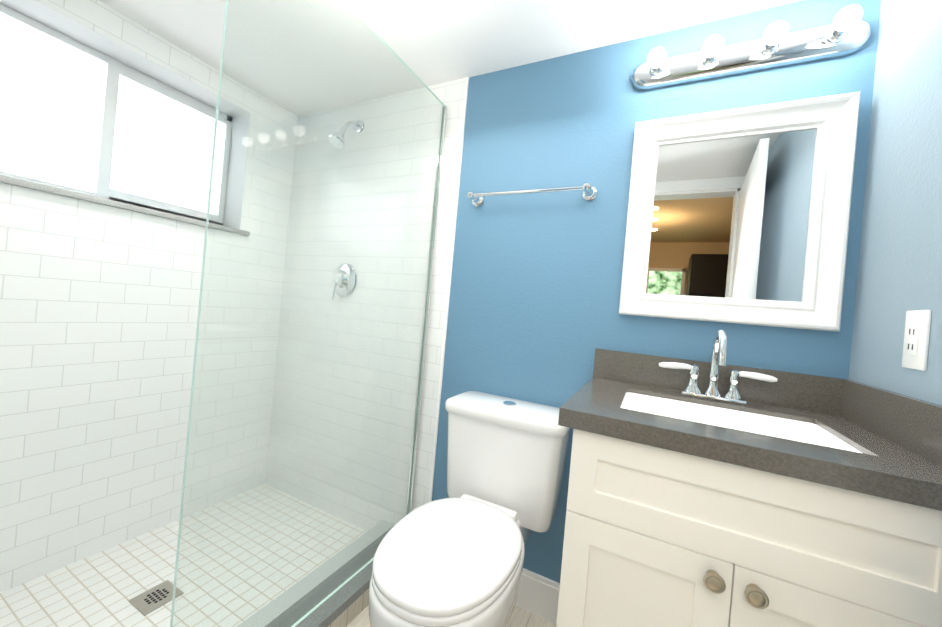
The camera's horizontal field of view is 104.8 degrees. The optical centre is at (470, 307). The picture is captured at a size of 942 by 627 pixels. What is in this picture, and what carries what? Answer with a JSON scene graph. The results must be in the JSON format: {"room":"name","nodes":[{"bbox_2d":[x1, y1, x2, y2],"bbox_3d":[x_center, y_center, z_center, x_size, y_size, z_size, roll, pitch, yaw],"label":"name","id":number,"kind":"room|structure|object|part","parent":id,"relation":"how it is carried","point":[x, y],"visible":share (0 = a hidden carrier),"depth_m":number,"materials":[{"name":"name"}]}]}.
{"room":"bathroom","nodes":[
{"label":"bathroom","id":0,"kind":"room"},
{"bbox_2d":[0,0,297,592],"bbox_3d":[-1.542,-0.076,1.479,0.260,2.134,1.797,5,0,27],"label":"wall tiles","id":1,"kind":"structure","parent":0,"point":[99,304],"depth_m":1.49,"materials":[{"name":"white tile"}]},
{"bbox_2d":[0,0,249,228],"bbox_3d":[-1.471,-0.723,1.452,0.210,0.607,1.008,5,0,27],"label":"window","id":2,"kind":"structure","parent":1,"relation":"in","point":[85,110],"depth_m":1.49,"materials":[{"name":"white glass"}]},
{"bbox_3d":[-1.642,-0.736,1.281,0.004,0.547,0.485,5,0,27],"label":"pane","id":3,"kind":"part","parent":2,"relation":"part of","materials":[{"name":"white glass"}]},
{"bbox_3d":[-1.410,-0.715,1.710,0.004,0.547,0.429,5,0,27],"label":"pane","id":4,"kind":"part","parent":2,"relation":"part of","materials":[{"name":"white glass"}]},
{"bbox_2d":[0,175,249,235],"bbox_3d":[-1.487,-0.410,1.449,0.232,0.022,1.075,5,0,27],"label":"window sill","id":5,"kind":"structure","parent":1,"relation":"attached to","point":[52,190],"depth_m":1.39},
{"bbox_2d":[99,0,800,116],"bbox_3d":[-0.303,-1.089,0.906,2.822,0.100,1.797,5,0,27],"label":"ceiling","id":6,"kind":"structure","parent":0,"point":[431,42],"depth_m":1.38,"materials":[{"name":"white paint"}]},
{"bbox_2d":[346,605,555,626],"bbox_3d":[-0.497,1.116,0.903,2.822,0.060,1.797,5,0,27],"label":"floor","id":7,"kind":"structure","parent":0,"point":[520,617],"depth_m":1.32,"materials":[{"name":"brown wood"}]},
{"bbox_2d":[0,483,366,626],"bbox_3d":[-1.142,1.024,1.212,0.861,0.012,1.527,5,0,27],"label":"mosaic shower floor","id":8,"kind":"structure","parent":7,"relation":"on","point":[101,588],"depth_m":1.41,"materials":[{"name":"white tile"}]},
{"bbox_2d":[129,580,183,615],"bbox_3d":[-1.106,1.019,1.275,0.112,0.004,0.112,5,0,27],"label":"floor drain","id":9,"kind":"object","parent":8,"relation":"on","point":[152,599],"visible":0.96,"depth_m":1.27,"materials":[{"name":"silver metal"}]},
{"bbox_2d":[237,520,395,626],"bbox_3d":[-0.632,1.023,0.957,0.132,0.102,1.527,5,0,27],"label":"sill","id":10,"kind":"structure","parent":7,"relation":"on","point":[346,604],"depth_m":1.25,"materials":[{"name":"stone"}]},
{"bbox_2d":[170,0,447,626],"bbox_3d":[-0.404,0.030,1.225,0.022,1.914,0.921,5,0,27],"label":"glass","id":11,"kind":"object","parent":10,"relation":"on","point":[427,295],"visible":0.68,"depth_m":1.12,"materials":[{"name":"teal"}]},
{"bbox_2d":[368,391,570,626],"bbox_3d":[-0.006,0.732,1.098,0.446,0.793,0.716,5,0,27],"label":"toilet","id":12,"kind":"object","parent":7,"relation":"on","point":[456,558],"visible":0.94,"depth_m":1.07,"materials":[{"name":"white ceramic"}]},
{"bbox_3d":[-0.055,0.671,0.990,0.352,0.020,0.466,5,0,27],"label":"seat","id":13,"kind":"part","parent":12,"relation":"part of","materials":[{"name":"white plastic"}]},
{"bbox_3d":[-0.054,0.904,1.031,0.358,0.441,0.567,5,0,27],"label":"bowl","id":14,"kind":"part","parent":12,"relation":"part of","materials":[{"name":"white ceramic"}]},
{"bbox_3d":[-0.052,0.645,0.990,0.352,0.028,0.466,5,0,27],"label":"seat lid","id":15,"kind":"part","parent":12,"relation":"part of","materials":[{"name":"white plastic"}]},
{"bbox_3d":[0.138,0.378,1.322,0.446,0.047,0.216,5,0,27],"label":"tank lid","id":16,"kind":"part","parent":12,"relation":"part of","materials":[{"name":"white ceramic"}]},
{"bbox_3d":[0.123,0.563,1.324,0.426,0.323,0.196,5,0,27],"label":"tank","id":17,"kind":"part","parent":12,"relation":"part of","materials":[{"name":"white ceramic"}]},
{"bbox_2d":[556,330,941,626],"bbox_3d":[0.588,0.617,0.912,0.671,1.124,0.546,5,0,27],"label":"bathroom vanity","id":18,"kind":"object","parent":7,"relation":"on","point":[717,491],"visible":1,"depth_m":0.73,"materials":[{"name":"white wood"}]},
{"bbox_3d":[0.338,0.766,0.769,0.315,0.574,0.020,5,0,27],"label":"door","id":19,"kind":"part","parent":18,"relation":"part of","materials":[{"name":"white wood"}]},
{"bbox_3d":[0.463,0.521,0.690,0.035,0.035,0.029,5,0,27],"label":"knob","id":20,"kind":"part","parent":18,"relation":"part of","materials":[{"name":"silver metal"}]},
{"bbox_2d":[558,376,941,528],"bbox_3d":[0.619,0.286,0.916,0.671,0.040,0.539,5,0,27],"label":"countertop","id":21,"kind":"structure","parent":18,"relation":"on","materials":[{"name":"grey stone"}]},
{"bbox_2d":[658,330,777,405],"bbox_3d":[0.708,0.169,1.039,0.297,0.209,0.159,5,0,27],"label":"faucet","id":22,"kind":"object","parent":21,"relation":"on","point":[691,394],"depth_m":1.07,"materials":[{"name":"silver metal"}]},
{"bbox_3d":[0.513,0.396,0.698,0.633,0.186,0.020,5,0,27],"label":"drawer","id":23,"kind":"part","parent":18,"relation":"part of","materials":[{"name":"white wood"}]},
{"bbox_3d":[0.520,0.526,0.661,0.035,0.035,0.029,5,0,27],"label":"knob","id":24,"kind":"part","parent":18,"relation":"part of","materials":[{"name":"silver metal"}]},
{"bbox_3d":[0.621,0.790,0.626,0.315,0.574,0.020,5,0,27],"label":"door","id":25,"kind":"part","parent":18,"relation":"part of","materials":[{"name":"white wood"}]},
{"bbox_2d":[432,0,880,582],"bbox_3d":[0.575,0.110,1.337,1.459,2.134,0.146,5,0,27],"label":"wall","id":26,"kind":"structure","parent":0,"point":[534,316],"depth_m":1.36,"materials":[{"name":"blue paint"}]},
{"bbox_2d":[266,78,465,530],"bbox_3d":[-0.634,0.005,1.943,1.253,2.134,0.150,5,0,27],"label":"wall tile","id":27,"kind":"structure","parent":26,"relation":"attached to","point":[450,94],"depth_m":1.80,"materials":[{"name":"white tile"}]},
{"bbox_2d":[331,263,356,298],"bbox_3d":[-0.670,-0.132,1.841,0.170,0.191,0.074,5,0,27],"label":"shower valve","id":28,"kind":"object","parent":27,"relation":"attached to","point":[345,289],"depth_m":1.84,"materials":[{"name":"silver metal"}]},
{"bbox_2d":[328,120,363,148],"bbox_3d":[-0.619,-0.871,1.793,0.078,0.194,0.174,5,0,27],"label":"shower head","id":29,"kind":"object","parent":27,"relation":"attached to","point":[334,138],"depth_m":1.76},
{"bbox_2d":[429,77,468,501],"bbox_3d":[-0.105,0.051,1.603,0.012,2.134,0.022,5,0,27],"label":"trim","id":30,"kind":"structure","parent":26,"relation":"attached to","point":[448,289],"depth_m":1.59,"materials":[{"name":"white paint"}]},
{"bbox_2d":[467,183,596,206],"bbox_3d":[0.218,-0.439,1.411,0.512,0.052,0.083,5,0,27],"label":"towel rail","id":31,"kind":"object","parent":26,"relation":"attached to","point":[588,194],"visible":1,"depth_m":1.36,"materials":[{"name":"silver metal"}]},
{"bbox_3d":[0.013,-0.457,1.514,0.052,0.052,0.083,5,0,27],"label":"post","id":32,"kind":"part","parent":31,"relation":"part of","materials":[{"name":"silver metal"}]},
{"bbox_3d":[0.423,-0.421,1.308,0.052,0.052,0.083,5,0,27],"label":"post","id":33,"kind":"part","parent":31,"relation":"part of","materials":[{"name":"silver metal"}]},
{"bbox_2d":[515,568,559,623],"bbox_3d":[0.078,1.067,1.450,0.700,0.140,0.016,5,0,27],"label":"baseboard","id":34,"kind":"structure","parent":26,"relation":"attached to","point":[538,594],"depth_m":1.35,"materials":[{"name":"white paint"}]},
{"bbox_2d":[619,91,860,331],"bbox_3d":[0.795,-0.284,1.133,0.566,0.663,0.044,5,0,27],"label":"mirror","id":35,"kind":"object","parent":26,"relation":"attached to","point":[739,216],"visible":0.98,"depth_m":1.12,"materials":[{"name":"white mirror"}]},
{"bbox_3d":[0.802,-0.283,1.146,0.426,0.523,0.001,5,0,27],"label":"glass","id":36,"kind":"part","parent":35,"relation":"part of","materials":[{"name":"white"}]},
{"bbox_2d":[632,5,871,89],"bbox_3d":[0.820,-0.790,1.102,0.612,0.092,0.120,5,0,27],"label":"sconce","id":37,"kind":"object","parent":26,"relation":"attached to","point":[847,31],"visible":1,"depth_m":1.10,"materials":[{"name":"silver metal"}]},
{"bbox_2d":[648,57,664,76],"bbox_3d":[0.622,-0.807,1.214,0.048,0.048,0.040,5,0,27],"label":"socket","id":38,"kind":"object","parent":37,"relation":"attached to","point":[659,71],"depth_m":1.22,"materials":[{"name":"silver metal"}]},
{"bbox_3d":[0.603,-0.809,1.176,0.056,0.056,0.056,5,0,27],"label":"bulb","id":39,"kind":"part","parent":37,"relation":"part of","materials":[{"name":"white glass"}]},
{"bbox_2d":[700,46,718,67],"bbox_3d":[0.758,-0.796,1.146,0.048,0.048,0.040,5,0,27],"label":"socket","id":40,"kind":"object","parent":37,"relation":"attached to","point":[705,62],"depth_m":1.16,"materials":[{"name":"silver metal"}]},
{"bbox_3d":[0.739,-0.797,1.108,0.056,0.056,0.056,5,0,27],"label":"bulb","id":41,"kind":"part","parent":37,"relation":"part of","materials":[{"name":"white glass"}]},
{"bbox_2d":[759,33,779,56],"bbox_3d":[0.893,-0.784,1.078,0.048,0.048,0.040,5,0,27],"label":"socket","id":42,"kind":"object","parent":37,"relation":"attached to","point":[765,50],"depth_m":1.09,"materials":[{"name":"silver metal"}]},
{"bbox_3d":[0.874,-0.786,1.040,0.056,0.056,0.056,5,0,27],"label":"bulb","id":43,"kind":"part","parent":37,"relation":"part of","materials":[{"name":"white glass"}]},
{"bbox_2d":[825,19,850,43],"bbox_3d":[1.028,-0.772,1.010,0.048,0.048,0.040,5,0,27],"label":"socket","id":44,"kind":"object","parent":37,"relation":"attached to","point":[832,36],"depth_m":1.02,"materials":[{"name":"silver metal"}]},
{"bbox_3d":[1.009,-0.774,0.971,0.056,0.056,0.056,5,0,27],"label":"bulb","id":45,"kind":"part","parent":37,"relation":"part of","materials":[{"name":"white glass"}]},
{"bbox_2d":[592,348,941,501],"bbox_3d":[0.625,0.215,0.916,0.671,0.103,0.539,5,0,27],"label":"backsplash","id":46,"kind":"structure","parent":26,"relation":"attached to","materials":[{"name":"grey stone"}]},
{"bbox_2d":[848,0,941,404],"bbox_3d":[0.789,0.127,0.306,0.150,2.134,1.797,5,0,27],"label":"wall","id":47,"kind":"structure","parent":0,"point":[899,274],"depth_m":0.85,"materials":[{"name":"blue paint"}]},
{"bbox_2d":[902,310,931,370],"bbox_3d":[0.934,0.068,0.763,0.010,0.124,0.072,5,0,27],"label":"electrical outlet","id":48,"kind":"object","parent":47,"relation":"attached to","point":[916,339],"visible":1,"depth_m":0.75,"materials":[{"name":"white plastic"}]}
]}

